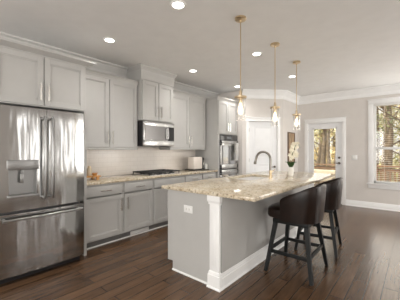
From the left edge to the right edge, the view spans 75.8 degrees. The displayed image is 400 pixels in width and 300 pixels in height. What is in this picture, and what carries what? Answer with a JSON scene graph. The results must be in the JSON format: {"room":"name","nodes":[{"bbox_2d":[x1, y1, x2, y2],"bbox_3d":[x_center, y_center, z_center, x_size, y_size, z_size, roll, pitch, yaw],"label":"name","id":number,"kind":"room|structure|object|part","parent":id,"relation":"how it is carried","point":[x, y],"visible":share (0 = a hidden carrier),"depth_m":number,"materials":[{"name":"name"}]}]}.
{"room":"kitchen","nodes":[
{"label":"kitchen","id":0,"kind":"room"},
{"bbox_2d":[0,0,399,95],"bbox_3d":[0.775,-1.508,1.897,6.940,0.150,10.580,0,0,40],"label":"ceiling","id":1,"kind":"structure","parent":0,"point":[340,45],"depth_m":3.24,"materials":[{"name":"paint"}]},
{"bbox_2d":[103,37,115,42],"bbox_3d":[-1.179,-1.428,3.349,0.170,0.010,0.170,0,0,40],"label":"recessed light","id":2,"kind":"object","parent":1,"relation":"in","point":[105,39],"visible":1,"depth_m":3.34,"materials":[{"name":"white"}]},
{"bbox_2d":[169,0,186,9],"bbox_3d":[-0.216,-1.428,2.536,0.170,0.010,0.170,0,0,40],"label":"recessed light","id":3,"kind":"object","parent":1,"relation":"in","point":[175,4],"visible":1,"depth_m":2.52,"materials":[{"name":"white plastic"}]},
{"bbox_2d":[234,15,246,120],"bbox_3d":[0.440,-0.875,2.789,0.132,1.115,0.132,0,0,-29],"label":"pendant light","id":4,"kind":"object","parent":1,"relation":"hanging from","point":[240,18],"visible":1,"depth_m":2.77,"materials":[{"name":"gold metal"}]},
{"bbox_3d":[0.440,-1.013,2.789,0.010,0.760,0.011,0,0,40],"label":"rod","id":5,"kind":"part","parent":4,"relation":"part of","materials":[{"name":"gold metal"}]},
{"bbox_3d":[0.440,-0.447,2.789,0.056,0.128,0.056,0,0,40],"label":"bulb","id":6,"kind":"part","parent":4,"relation":"part of","materials":[{"name":"beige glass"}]},
{"bbox_2d":[251,52,262,55],"bbox_3d":[0.845,-1.428,3.826,0.170,0.010,0.170,0,0,40],"label":"recessed light","id":7,"kind":"object","parent":1,"relation":"in","point":[253,53],"visible":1,"depth_m":3.80,"materials":[{"name":"white"}]},
{"bbox_2d":[270,42,279,121],"bbox_3d":[1.014,-0.875,3.473,0.132,1.115,0.132,0,0,-29],"label":"pendant light","id":8,"kind":"object","parent":1,"relation":"hanging from","point":[274,44],"visible":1,"depth_m":3.46,"materials":[{"name":"gold metal"}]},
{"bbox_3d":[1.014,-0.447,3.473,0.056,0.128,0.056,0,0,40],"label":"bulb","id":9,"kind":"part","parent":8,"relation":"part of","materials":[{"name":"beige glass"}]},
{"bbox_2d":[292,60,300,125],"bbox_3d":[1.568,-0.875,4.172,0.132,1.115,0.132,0,0,-29],"label":"pendant light","id":10,"kind":"object","parent":1,"relation":"hanging from","point":[296,114],"visible":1,"depth_m":4.16,"materials":[{"name":"gold metal"}]},
{"bbox_3d":[1.568,-1.013,4.172,0.010,0.760,0.011,0,0,40],"label":"rod","id":11,"kind":"part","parent":10,"relation":"part of","materials":[{"name":"gold metal"}]},
{"bbox_2d":[0,204,399,299],"bbox_3d":[0.775,1.407,1.897,6.940,0.120,10.580,0,0,40],"label":"floor","id":12,"kind":"structure","parent":0,"point":[367,265],"depth_m":2.80,"materials":[{"name":"brown wood"}]},
{"bbox_2d":[0,105,83,284],"bbox_3d":[-1.967,0.450,3.031,0.944,1.785,0.870,0,0,40],"label":"refrigerator","id":13,"kind":"object","parent":12,"relation":"on","point":[42,150],"visible":1,"depth_m":2.74,"materials":[{"name":"grey metal"}]},
{"bbox_3d":[-1.816,0.152,2.642,0.018,0.100,0.280,0,0,40],"label":"control panel","id":14,"kind":"part","parent":13,"relation":"part of","materials":[{"name":"silver metal"}]},
{"bbox_3d":[-1.859,0.088,2.665,0.112,1.062,0.449,0,0,40],"label":"door","id":15,"kind":"part","parent":13,"relation":"part of","materials":[{"name":"silver metal"}]},
{"bbox_3d":[-1.723,0.960,2.826,0.112,0.625,0.870,0,0,40],"label":"freezer drawer","id":16,"kind":"part","parent":13,"relation":"part of","materials":[{"name":"silver metal"}]},
{"bbox_3d":[-1.661,0.692,2.774,0.103,0.029,0.772,0,0,40],"label":"handle","id":17,"kind":"part","parent":13,"relation":"part of","materials":[{"name":"silver metal"}]},
{"bbox_3d":[-1.660,0.082,2.746,0.108,0.886,0.027,0,0,40],"label":"handle","id":18,"kind":"part","parent":13,"relation":"part of","materials":[{"name":"silver metal"}]},
{"bbox_3d":[-1.613,0.082,2.801,0.108,0.886,0.027,0,0,40],"label":"handle","id":19,"kind":"part","parent":13,"relation":"part of","materials":[{"name":"silver metal"}]},
{"bbox_3d":[-1.577,0.088,2.999,0.112,1.062,0.417,0,0,40],"label":"door","id":20,"kind":"part","parent":13,"relation":"part of","materials":[{"name":"silver metal"}]},
{"bbox_2d":[0,37,96,255],"bbox_3d":[-1.985,0.114,3.158,0.811,2.467,1.070,0,0,40],"label":"upper cabinet","id":21,"kind":"object","parent":12,"relation":"on","point":[31,76],"visible":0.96,"depth_m":2.91,"materials":[{"name":"grey wood"}]},
{"bbox_3d":[-1.923,-0.774,2.730,0.020,0.548,0.467,0,0,40],"label":"door","id":22,"kind":"part","parent":21,"relation":"part of","materials":[{"name":"grey wood"}]},
{"bbox_3d":[-1.773,-0.650,2.862,0.040,0.190,0.019,0,0,40],"label":"handle","id":23,"kind":"part","parent":21,"relation":"part of","materials":[{"name":"silver metal"}]},
{"bbox_3d":[-1.825,-1.087,3.023,0.392,0.067,1.070,0,0,40],"label":"crown","id":24,"kind":"part","parent":21,"relation":"part of","materials":[{"name":"grey wood"}]},
{"bbox_3d":[-1.721,-0.650,2.924,0.040,0.190,0.019,0,0,40],"label":"handle","id":25,"kind":"part","parent":21,"relation":"part of","materials":[{"name":"silver metal"}]},
{"bbox_3d":[-1.616,-0.774,3.095,0.020,0.548,0.467,0,0,40],"label":"door","id":26,"kind":"part","parent":21,"relation":"part of","materials":[{"name":"grey wood"}]},
{"bbox_3d":[-1.740,0.429,3.509,0.734,1.835,0.033,0,0,40],"label":"panel","id":27,"kind":"part","parent":21,"relation":"part of","materials":[{"name":"grey wood"}]},
{"bbox_2d":[87,182,122,247],"bbox_3d":[-1.552,0.909,3.790,0.660,0.876,0.595,0,0,40],"label":"base cabinet","id":28,"kind":"object","parent":12,"relation":"on","point":[104,201],"visible":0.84,"depth_m":3.61,"materials":[{"name":"grey wood"}]},
{"bbox_3d":[-1.337,0.565,3.609,0.020,0.140,0.559,0,0,40],"label":"drawer","id":29,"kind":"part","parent":28,"relation":"part of","materials":[{"name":"grey wood"}]},
{"bbox_2d":[87,169,217,185],"bbox_3d":[-0.807,0.452,4.670,0.648,0.037,2.936,0,0,40],"label":"countertop","id":30,"kind":"structure","parent":28,"relation":"on","point":[127,177],"depth_m":4.12,"materials":[{"name":"stone"}]},
{"bbox_2d":[87,175,100,179],"bbox_3d":[-1.608,0.403,3.709,0.180,0.061,0.280,0,0,40],"label":"wooden riser","id":31,"kind":"object","parent":30,"relation":"on","point":[92,176],"visible":0.41,"depth_m":3.73,"materials":[{"name":"brown wood"}]},
{"bbox_2d":[87,166,91,175],"bbox_3d":[-1.601,0.302,3.717,0.068,0.139,0.068,0,0,40],"label":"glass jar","id":32,"kind":"object","parent":31,"relation":"on","point":[89,169],"visible":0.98,"depth_m":3.69,"materials":[{"name":"beige glass"}]},
{"bbox_2d":[133,169,179,175],"bbox_3d":[-0.787,0.406,4.698,0.510,0.054,0.740,0,0,40],"label":"gas cooktop","id":33,"kind":"object","parent":30,"relation":"in","point":[157,171],"visible":1,"depth_m":4.57,"materials":[{"name":"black metal"}]},
{"bbox_3d":[-0.067,0.427,5.638,0.290,0.012,0.485,0,0,40],"label":"serving tray","id":34,"kind":"object","parent":30,"relation":"on","visible":0},
{"bbox_2d":[188,157,203,169],"bbox_3d":[-0.089,0.283,5.604,0.200,0.276,0.345,0,0,40],"label":"toaster","id":35,"kind":"object","parent":34,"relation":"on","point":[193,162],"visible":0.98,"depth_m":5.49,"materials":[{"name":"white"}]},
{"bbox_2d":[87,224,167,249],"bbox_3d":[-0.634,1.339,4.534,0.012,0.016,2.915,0,0,40],"label":"trim","id":36,"kind":"structure","parent":12,"relation":"on","point":[167,224],"depth_m":3.92,"materials":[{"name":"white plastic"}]},
{"bbox_2d":[121,179,152,237],"bbox_3d":[-1.176,0.909,4.235,0.660,0.876,0.565,0,0,40],"label":"base cabinet","id":37,"kind":"object","parent":12,"relation":"on","point":[138,194],"visible":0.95,"depth_m":4.03,"materials":[{"name":"grey wood"}]},
{"bbox_3d":[-0.962,0.565,4.054,0.020,0.140,0.529,0,0,40],"label":"drawer","id":38,"kind":"part","parent":37,"relation":"part of","materials":[{"name":"grey wood"}]},
{"bbox_3d":[-0.962,0.943,4.054,0.020,0.572,0.529,0,0,40],"label":"door","id":39,"kind":"part","parent":37,"relation":"part of","materials":[{"name":"grey wood"}]},
{"bbox_2d":[130,226,148,234],"bbox_3d":[-0.969,1.298,4.139,0.008,0.053,0.360,0,0,40],"label":"vent","id":40,"kind":"object","parent":37,"relation":"attached to","point":[145,228],"visible":0.97,"depth_m":4.13,"materials":[{"name":"white plastic"}]},
{"bbox_2d":[151,175,184,228],"bbox_3d":[-0.747,0.909,4.744,0.660,0.876,0.764,0,0,40],"label":"base cabinet","id":41,"kind":"object","parent":12,"relation":"on","point":[160,196],"visible":0.38,"depth_m":4.42,"materials":[{"name":"grey wood"}]},
{"bbox_3d":[-0.650,0.943,4.423,0.020,0.572,0.361,0,0,40],"label":"door","id":42,"kind":"part","parent":41,"relation":"part of","materials":[{"name":"grey wood"}]},
{"bbox_2d":[184,173,201,181],"bbox_3d":[-0.334,0.909,5.234,0.660,0.876,0.513,0,0,40],"label":"base cabinet","id":43,"kind":"object","parent":12,"relation":"on","point":[193,177],"visible":0.19,"depth_m":5.03,"materials":[{"name":"grey wood"}]},
{"bbox_2d":[202,172,215,179],"bbox_3d":[-0.016,0.909,5.611,0.660,0.876,0.470,0,0,40],"label":"base cabinet","id":44,"kind":"object","parent":12,"relation":"on","point":[209,175],"visible":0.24,"depth_m":5.40,"materials":[{"name":"grey wood"}]},
{"bbox_2d":[195,96,238,177],"bbox_3d":[0.397,0.089,6.072,0.698,2.515,0.853,0,0,40],"label":"tall cabinet","id":45,"kind":"object","parent":12,"relation":"on","point":[221,112],"visible":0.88,"depth_m":5.74,"materials":[{"name":"grey wood"}]},
{"bbox_3d":[0.405,-1.131,6.066,0.660,0.075,0.853,0,0,40],"label":"crown","id":46,"kind":"part","parent":45,"relation":"part of","materials":[{"name":"grey wood"}]},
{"bbox_3d":[0.518,-0.731,5.750,0.020,0.715,0.380,0,0,40],"label":"door","id":47,"kind":"part","parent":45,"relation":"part of","materials":[{"name":"grey wood"}]},
{"bbox_2d":[220,134,238,176],"bbox_3d":[0.526,0.359,6.021,0.524,1.405,0.717,0,0,40],"label":"double wall oven","id":48,"kind":"object","parent":45,"relation":"in","point":[228,163],"visible":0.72,"depth_m":5.84,"materials":[{"name":"silver metal"}]},
{"bbox_3d":[0.673,0.752,5.896,0.031,0.620,0.717,0,0,40],"label":"door","id":49,"kind":"part","parent":48,"relation":"part of","materials":[{"name":"silver metal"}]},
{"bbox_3d":[0.673,0.107,5.896,0.031,0.630,0.717,0,0,40],"label":"door","id":50,"kind":"part","parent":48,"relation":"part of","materials":[{"name":"silver metal"}]},
{"bbox_3d":[0.666,-0.278,5.903,0.014,0.120,0.717,0,0,40],"label":"control panel","id":51,"kind":"part","parent":48,"relation":"part of","materials":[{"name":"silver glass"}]},
{"bbox_2d":[234,143,238,160],"bbox_3d":[0.854,0.037,6.021,0.043,0.420,0.135,0,0,40],"label":"dish towel","id":52,"kind":"object","parent":48,"relation":"hanging from","point":[236,145],"visible":1,"depth_m":6.02,"materials":[{"name":"white fabric"}]},
{"bbox_3d":[0.767,-0.731,6.046,0.020,0.715,0.380,0,0,40],"label":"door","id":53,"kind":"part","parent":45,"relation":"part of","materials":[{"name":"grey wood"}]},
{"bbox_2d":[168,176,308,291],"bbox_3d":[0.781,0.895,3.722,0.757,0.904,2.746,0,0,40],"label":"kitchen island","id":54,"kind":"object","parent":12,"relation":"on","point":[223,239],"visible":0.55,"depth_m":2.73,"materials":[{"name":"grey wood"}]},
{"bbox_2d":[184,205,192,213],"bbox_3d":[-0.127,0.632,2.743,0.126,0.078,0.010,0,0,40],"label":"power outlet","id":55,"kind":"object","parent":54,"relation":"attached to","point":[189,209],"visible":1,"depth_m":2.73,"materials":[{"name":"white plastic"}]},
{"bbox_3d":[-0.086,0.895,2.725,0.715,0.904,0.024,0,0,40],"label":"panel","id":56,"kind":"part","parent":54,"relation":"part of","materials":[{"name":"grey wood"}]},
{"bbox_3d":[-0.104,1.339,2.722,0.543,0.016,0.012,0,0,40],"label":"shoe moulding","id":57,"kind":"part","parent":54,"relation":"part of","materials":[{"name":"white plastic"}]},
{"bbox_3d":[0.145,0.895,2.505,0.117,0.904,0.030,0,0,40],"label":"corner post","id":58,"kind":"part","parent":54,"relation":"part of","materials":[{"name":"white wood"}]},
{"bbox_2d":[162,171,334,201],"bbox_3d":[0.918,0.423,3.637,1.185,0.037,2.815,0,0,40],"label":"island countertop","id":59,"kind":"structure","parent":54,"relation":"on","point":[232,187],"depth_m":2.99,"materials":[{"name":"stone"}]},
{"bbox_2d":[254,151,274,177],"bbox_3d":[0.957,0.207,3.846,0.300,0.395,0.130,0,0,40],"label":"kitchen faucet","id":60,"kind":"object","parent":59,"relation":"on","point":[260,152],"visible":1,"depth_m":3.73,"materials":[{"name":"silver metal"}]},
{"bbox_3d":[0.937,0.153,3.814,0.267,0.287,0.034,0,0,40],"label":"spout","id":61,"kind":"part","parent":60,"relation":"part of","materials":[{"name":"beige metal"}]},
{"bbox_2d":[286,142,299,175],"bbox_3d":[1.467,0.136,4.074,0.216,0.538,0.167,0,0,40],"label":"potted orchid","id":62,"kind":"object","parent":59,"relation":"on","point":[295,146],"visible":1,"depth_m":4.06,"materials":[{"name":"white plant"}]},
{"bbox_3d":[1.447,0.338,4.090,0.096,0.135,0.096,0,0,40],"label":"pot","id":63,"kind":"part","parent":62,"relation":"part of","materials":[{"name":"white ceramic"}]},
{"bbox_3d":[0.887,1.272,3.665,0.522,0.150,2.696,0,0,40],"label":"baseboard","id":64,"kind":"part","parent":54,"relation":"part of","materials":[{"name":"white wood"}]},
{"bbox_2d":[264,184,328,285],"bbox_3d":[1.102,0.862,2.936,0.595,0.970,0.603,0,0,40],"label":"bar stool","id":65,"kind":"object","parent":12,"relation":"on","point":[304,209],"visible":1,"depth_m":2.71,"materials":[{"name":"black wood"}]},
{"bbox_3d":[0.802,1.065,2.882,0.180,0.565,0.062,0,0,-15],"label":"leg","id":66,"kind":"part","parent":65,"relation":"part of","materials":[{"name":"black wood"}]},
{"bbox_3d":[1.075,0.699,2.959,0.524,0.127,0.500,0,0,40],"label":"seat","id":67,"kind":"part","parent":65,"relation":"part of","materials":[{"name":"brown leather"}]},
{"bbox_3d":[1.104,1.065,3.240,0.062,0.565,0.180,0,0,5],"label":"leg","id":68,"kind":"part","parent":65,"relation":"part of","materials":[{"name":"black wood"}]},
{"bbox_3d":[1.183,0.576,2.867,0.383,0.387,0.564,0,0,40],"label":"backrest","id":69,"kind":"part","parent":65,"relation":"part of","materials":[{"name":"brown leather"}]},
{"bbox_3d":[1.107,1.065,2.626,0.062,0.565,0.180,0,0,5],"label":"leg","id":70,"kind":"part","parent":65,"relation":"part of","materials":[{"name":"black wood"}]},
{"bbox_3d":[1.409,1.065,2.983,0.180,0.565,0.062,0,0,-15],"label":"leg","id":71,"kind":"part","parent":65,"relation":"part of","materials":[{"name":"black wood"}]},
{"bbox_2d":[294,177,342,258],"bbox_3d":[1.650,0.862,3.578,0.595,0.970,0.603,0,0,33],"label":"bar stool","id":72,"kind":"object","parent":12,"relation":"on","point":[334,186],"visible":0.66,"depth_m":3.29,"materials":[{"name":"black wood"}]},
{"bbox_3d":[1.359,1.065,3.489,0.180,0.565,0.062,0,0,-22],"label":"leg","id":73,"kind":"part","parent":72,"relation":"part of","materials":[{"name":"black wood"}]},
{"bbox_3d":[1.739,0.576,3.520,0.383,0.387,0.564,0,0,33],"label":"backrest","id":74,"kind":"part","parent":72,"relation":"part of","materials":[{"name":"brown leather"}]},
{"bbox_3d":[1.692,1.065,3.271,0.062,0.565,0.180,0,0,-2],"label":"leg","id":75,"kind":"part","parent":72,"relation":"part of","materials":[{"name":"black wood"}]},
{"bbox_3d":[1.949,1.065,3.662,0.180,0.565,0.062,0,0,-22],"label":"leg","id":76,"kind":"part","parent":72,"relation":"part of","materials":[{"name":"black wood"}]},
{"bbox_2d":[219,90,242,174],"bbox_3d":[0.751,-0.043,6.430,0.780,2.780,0.100,0,0,40],"label":"wall","id":77,"kind":"structure","parent":0,"point":[230,95],"depth_m":6.20,"materials":[{"name":"grey paint"}]},
{"bbox_2d":[243,99,282,173],"bbox_3d":[1.505,-0.043,6.246,1.018,2.780,0.100,0,0,-5],"label":"wall","id":78,"kind":"structure","parent":0,"point":[254,107],"depth_m":6.20,"materials":[{"name":"grey paint"}]},
{"bbox_2d":[246,117,280,173],"bbox_3d":[1.522,0.277,6.194,0.871,2.140,0.100,0,0,-5],"label":"door","id":79,"kind":"structure","parent":78,"relation":"in","point":[260,136],"depth_m":6.20,"materials":[{"name":"white wood"}]},
{"bbox_2d":[283,99,297,171],"bbox_3d":[2.310,-0.043,6.665,0.100,2.780,1.030,0,0,40],"label":"wall","id":80,"kind":"structure","parent":0,"point":[289,108],"depth_m":6.51,"materials":[{"name":"grey paint"}]},
{"bbox_2d":[287,132,294,161],"bbox_3d":[2.353,-0.053,6.616,0.030,0.800,0.450,0,0,40],"label":"wall art","id":81,"kind":"object","parent":80,"relation":"attached to","point":[290,135],"visible":0.56,"depth_m":6.51},
{"bbox_3d":[2.349,-0.053,6.620,0.018,0.760,0.410,0,0,40],"label":"panel","id":82,"kind":"part","parent":81,"relation":"part of","materials":[{"name":"brown wood"}]},
{"bbox_2d":[298,94,399,204],"bbox_3d":[4.139,-0.043,5.888,6.660,2.780,0.140,0,0,40],"label":"wall","id":83,"kind":"structure","parent":0,"point":[355,111],"depth_m":6.16,"materials":[{"name":"grey paint"}]},
{"bbox_2d":[242,83,399,104],"bbox_3d":[4.095,-1.333,5.545,6.154,0.200,1.576,0,0,24],"label":"trim","id":84,"kind":"structure","parent":83,"relation":"attached to","point":[286,95],"depth_m":6.17,"materials":[{"name":"white wood"}]},
{"bbox_2d":[304,117,345,204],"bbox_3d":[3.221,0.267,6.630,1.003,2.160,0.189,0,0,40],"label":"door","id":85,"kind":"structure","parent":83,"relation":"in","point":[338,123],"depth_m":6.50,"materials":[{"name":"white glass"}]},
{"bbox_2d":[314,128,335,173],"bbox_3d":[3.227,0.252,6.637,0.529,1.594,0.016,0,0,40],"label":"door glass","id":86,"kind":"object","parent":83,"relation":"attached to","point":[314,128],"depth_m":6.63,"materials":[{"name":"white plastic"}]},
{"bbox_2d":[346,199,399,211],"bbox_3d":[5.096,1.277,4.972,4.016,0.140,0.028,0,0,40],"label":"baseboard","id":87,"kind":"structure","parent":83,"relation":"attached to","point":[390,207],"depth_m":5.90,"materials":[{"name":"white wood"}]},
{"bbox_2d":[366,97,399,189],"bbox_3d":[4.363,-0.141,5.638,1.185,2.045,0.155,0,0,40],"label":"window","id":88,"kind":"structure","parent":83,"relation":"in","point":[372,104],"depth_m":5.90,"materials":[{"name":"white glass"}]},
{"bbox_3d":[4.341,0.777,5.611,1.185,0.030,0.085,0,0,40],"label":"sill","id":89,"kind":"part","parent":88,"relation":"part of","materials":[{"name":"white wood"}]},
{"bbox_2d":[374,102,399,183],"bbox_3d":[4.356,-0.154,5.630,0.899,1.792,0.032,0,0,40],"label":"blind","id":90,"kind":"object","parent":88,"relation":"attached to","point":[384,104],"depth_m":5.80,"materials":[{"name":"white plastic"}]},
{"bbox_3d":[-1.824,-0.043,4.088,0.140,2.780,10.580,0,0,40],"label":"wall","id":91,"kind":"structure","parent":0,"visible":0},
{"bbox_2d":[0,31,219,97],"bbox_3d":[-2.291,-1.333,3.337,0.115,0.200,8.550,0,0,40],"label":"trim","id":92,"kind":"structure","parent":91,"relation":"attached to","point":[102,66],"depth_m":4.20,"materials":[{"name":"grey wood"}]},
{"bbox_2d":[87,147,194,175],"bbox_3d":[-1.052,0.190,4.889,0.008,0.486,2.920,0,0,40],"label":"backsplash","id":93,"kind":"structure","parent":91,"relation":"attached to","point":[102,162],"depth_m":4.72,"materials":[{"name":"tile"}]},
{"bbox_2d":[86,68,138,149],"bbox_3d":[-1.507,-0.584,4.053,0.388,1.157,1.055,0,0,40],"label":"upper cabinet","id":94,"kind":"object","parent":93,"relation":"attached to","point":[111,100],"visible":0.77,"depth_m":3.97,"materials":[{"name":"grey wood"}]},
{"bbox_3d":[-1.564,-0.567,3.762,0.020,1.043,0.508,0,0,40],"label":"door","id":95,"kind":"part","parent":94,"relation":"part of","materials":[{"name":"grey wood"}]},
{"bbox_3d":[-1.512,-0.019,4.058,0.317,0.028,1.055,0,0,40],"label":"light rail","id":96,"kind":"part","parent":94,"relation":"part of","materials":[{"name":"grey wood"}]},
{"bbox_3d":[-1.387,-1.127,3.952,0.045,0.070,1.055,0,0,40],"label":"crown","id":97,"kind":"part","parent":94,"relation":"part of","materials":[{"name":"grey wood"}]},
{"bbox_3d":[-1.230,-0.567,4.158,0.020,1.043,0.508,0,0,40],"label":"door","id":98,"kind":"part","parent":94,"relation":"part of","materials":[{"name":"grey wood"}]},
{"bbox_2d":[126,63,176,122],"bbox_3d":[-0.889,-0.971,4.709,0.490,0.925,0.839,0,0,40],"label":"upper cabinet","id":99,"kind":"object","parent":91,"relation":"attached to","point":[155,86],"visible":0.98,"depth_m":4.50,"materials":[{"name":"grey wood"}]},
{"bbox_3d":[-0.856,-0.852,4.447,0.020,0.663,0.348,0,0,40],"label":"door","id":100,"kind":"part","parent":99,"relation":"part of","materials":[{"name":"grey wood"}]},
{"bbox_3d":[-0.892,-1.313,4.712,0.482,0.240,0.839,0,0,40],"label":"crown","id":101,"kind":"part","parent":99,"relation":"part of","materials":[{"name":"grey wood"}]},
{"bbox_2d":[137,121,173,146],"bbox_3d":[-0.872,-0.280,4.696,0.509,0.431,0.720,0,0,40],"label":"microwave","id":102,"kind":"object","parent":99,"relation":"attached to","point":[149,133],"visible":0.94,"depth_m":4.49,"materials":[{"name":"silver metal"}]},
{"bbox_3d":[-0.541,-0.292,4.771,0.005,0.249,0.162,0,0,40],"label":"control panel","id":103,"kind":"part","parent":102,"relation":"part of","materials":[{"name":"black glass"}]},
{"bbox_3d":[-0.625,-0.852,4.721,0.020,0.663,0.348,0,0,40],"label":"door","id":104,"kind":"part","parent":99,"relation":"part of","materials":[{"name":"grey wood"}]},
{"bbox_2d":[159,90,206,149],"bbox_3d":[-0.336,-0.584,5.443,0.388,1.157,1.090,0,0,40],"label":"upper cabinet","id":105,"kind":"object","parent":91,"relation":"attached to","point":[189,110],"visible":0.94,"depth_m":5.32,"materials":[{"name":"grey wood"}]},
{"bbox_3d":[-0.398,-0.567,5.145,0.020,1.043,0.526,0,0,40],"label":"door","id":106,"kind":"part","parent":105,"relation":"part of","materials":[{"name":"grey wood"}]},
{"bbox_3d":[-0.341,-0.019,5.447,0.317,0.028,1.090,0,0,40],"label":"light rail","id":107,"kind":"part","parent":105,"relation":"part of","materials":[{"name":"grey wood"}]},
{"bbox_3d":[-0.216,-1.127,5.341,0.045,0.070,1.090,0,0,40],"label":"crown","id":108,"kind":"part","parent":105,"relation":"part of","materials":[{"name":"grey wood"}]},
{"bbox_3d":[-0.052,-0.567,5.554,0.020,1.043,0.526,0,0,40],"label":"door","id":109,"kind":"part","parent":105,"relation":"part of","materials":[{"name":"grey wood"}]},
{"label":"outside","id":110,"kind":"structure","parent":0,"visible":0},
{"bbox_3d":[4.859,1.477,7.316,8.000,0.140,2.950,0,0,40],"label":"deck","id":111,"kind":"object","parent":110,"visible":0},
{"bbox_2d":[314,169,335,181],"bbox_3d":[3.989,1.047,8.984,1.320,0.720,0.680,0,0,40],"label":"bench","id":112,"kind":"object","parent":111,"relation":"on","point":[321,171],"visible":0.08,"depth_m":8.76,"materials":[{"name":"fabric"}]},
{"bbox_2d":[314,163,399,185],"bbox_3d":[5.681,0.952,8.290,8.100,0.910,0.140,0,0,40],"label":"deck railing","id":113,"kind":"object","parent":111,"relation":"on","point":[381,170],"visible":0.11,"depth_m":8.21,"materials":[{"name":"brown wood"}]},
{"bbox_3d":[5.681,0.637,8.290,8.000,0.100,0.040,0,0,40],"label":"rail","id":114,"kind":"part","parent":113,"relation":"part of","materials":[{"name":"brown wood"}]},
{"bbox_3d":[5.681,0.522,8.290,8.000,0.050,0.140,0,0,40],"label":"rail","id":115,"kind":"part","parent":113,"relation":"part of","materials":[{"name":"brown wood"}]},
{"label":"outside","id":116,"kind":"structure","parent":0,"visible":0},
{"bbox_2d":[314,161,398,183],"bbox_3d":[25.008,2.447,29.666,80.000,0.200,62.400,0,0,40],"label":"ground","id":117,"kind":"structure","parent":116,"point":[392,177],"depth_m":21.93,"materials":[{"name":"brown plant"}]},
{"bbox_2d":[314,129,333,169],"bbox_3d":[5.894,-1.377,11.481,3.589,7.467,3.529,0,0,40],"label":"tree","id":118,"kind":"object","parent":117,"relation":"on","point":[328,130],"visible":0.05,"depth_m":11.63,"materials":[{"name":"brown plant"}]},
{"bbox_2d":[314,129,333,183],"bbox_3d":[5.941,-1.811,12.939,3.536,8.332,3.697,0,0,40],"label":"tree","id":119,"kind":"object","parent":117,"relation":"on","point":[321,135],"visible":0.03,"depth_m":12.88,"materials":[{"name":"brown plant"}]},
{"bbox_2d":[314,129,335,182],"bbox_3d":[5.649,-2.420,12.260,4.090,9.553,2.990,0,0,28],"label":"tree","id":120,"kind":"object","parent":117,"relation":"on","point":[323,150],"visible":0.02,"depth_m":12.02,"materials":[{"name":"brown plant"}]},
{"bbox_2d":[314,108,391,169],"bbox_3d":[10.665,-3.722,23.182,11.408,15.201,8.532,0,0,40],"label":"tree","id":121,"kind":"object","parent":117,"relation":"on","point":[334,130],"visible":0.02,"depth_m":22.36,"materials":[{"name":"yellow plant"}]},
{"bbox_2d":[314,105,399,169],"bbox_3d":[12.676,-3.847,21.066,9.793,14.500,9.778,0,0,17],"label":"tree","id":122,"kind":"object","parent":117,"relation":"on","point":[315,157],"visible":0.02,"depth_m":21.02,"materials":[{"name":"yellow plant"}]},
{"bbox_2d":[377,105,399,181],"bbox_3d":[7.948,-2.148,10.822,3.974,9.017,3.984,0,0,40],"label":"tree","id":123,"kind":"object","parent":117,"relation":"on","point":[389,154],"visible":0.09,"depth_m":10.43,"materials":[{"name":"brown plant"}]},
{"bbox_2d":[377,106,399,167],"bbox_3d":[8.049,-2.095,12.188,3.363,8.905,3.861,0,0,-14],"label":"tree","id":124,"kind":"object","parent":117,"relation":"on","point":[378,120],"visible":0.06,"depth_m":12.37,"materials":[{"name":"green plant"}]},
{"bbox_2d":[377,104,399,180],"bbox_3d":[7.458,-1.937,10.086,3.353,8.592,3.345,0,0,-36],"label":"tree","id":125,"kind":"object","parent":117,"relation":"on","point":[399,104],"visible":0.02,"depth_m":9.77,"materials":[{"name":"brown plant"}]},
{"bbox_2d":[378,105,399,174],"bbox_3d":[15.998,-4.181,20.152,7.427,14.743,11.582,0,0,-34],"label":"tree","id":126,"kind":"object","parent":117,"relation":"on","point":[394,108],"visible":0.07,"depth_m":19.98,"materials":[{"name":"green plant"}]},
{"bbox_2d":[378,124,399,176],"bbox_3d":[16.686,-3.999,17.834,9.765,15.908,9.171,0,0,-31],"label":"tree","id":127,"kind":"object","parent":117,"relation":"on","point":[395,155],"visible":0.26,"depth_m":18.98,"materials":[{"name":"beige plant"}]},
{"bbox_2d":[379,106,399,179],"bbox_3d":[11.377,-2.732,15.127,4.873,10.189,4.948,0,0,7],"label":"tree","id":128,"kind":"object","parent":117,"relation":"on","point":[382,156],"visible":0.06,"depth_m":15.01,"materials":[{"name":"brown plant"}]}
]}

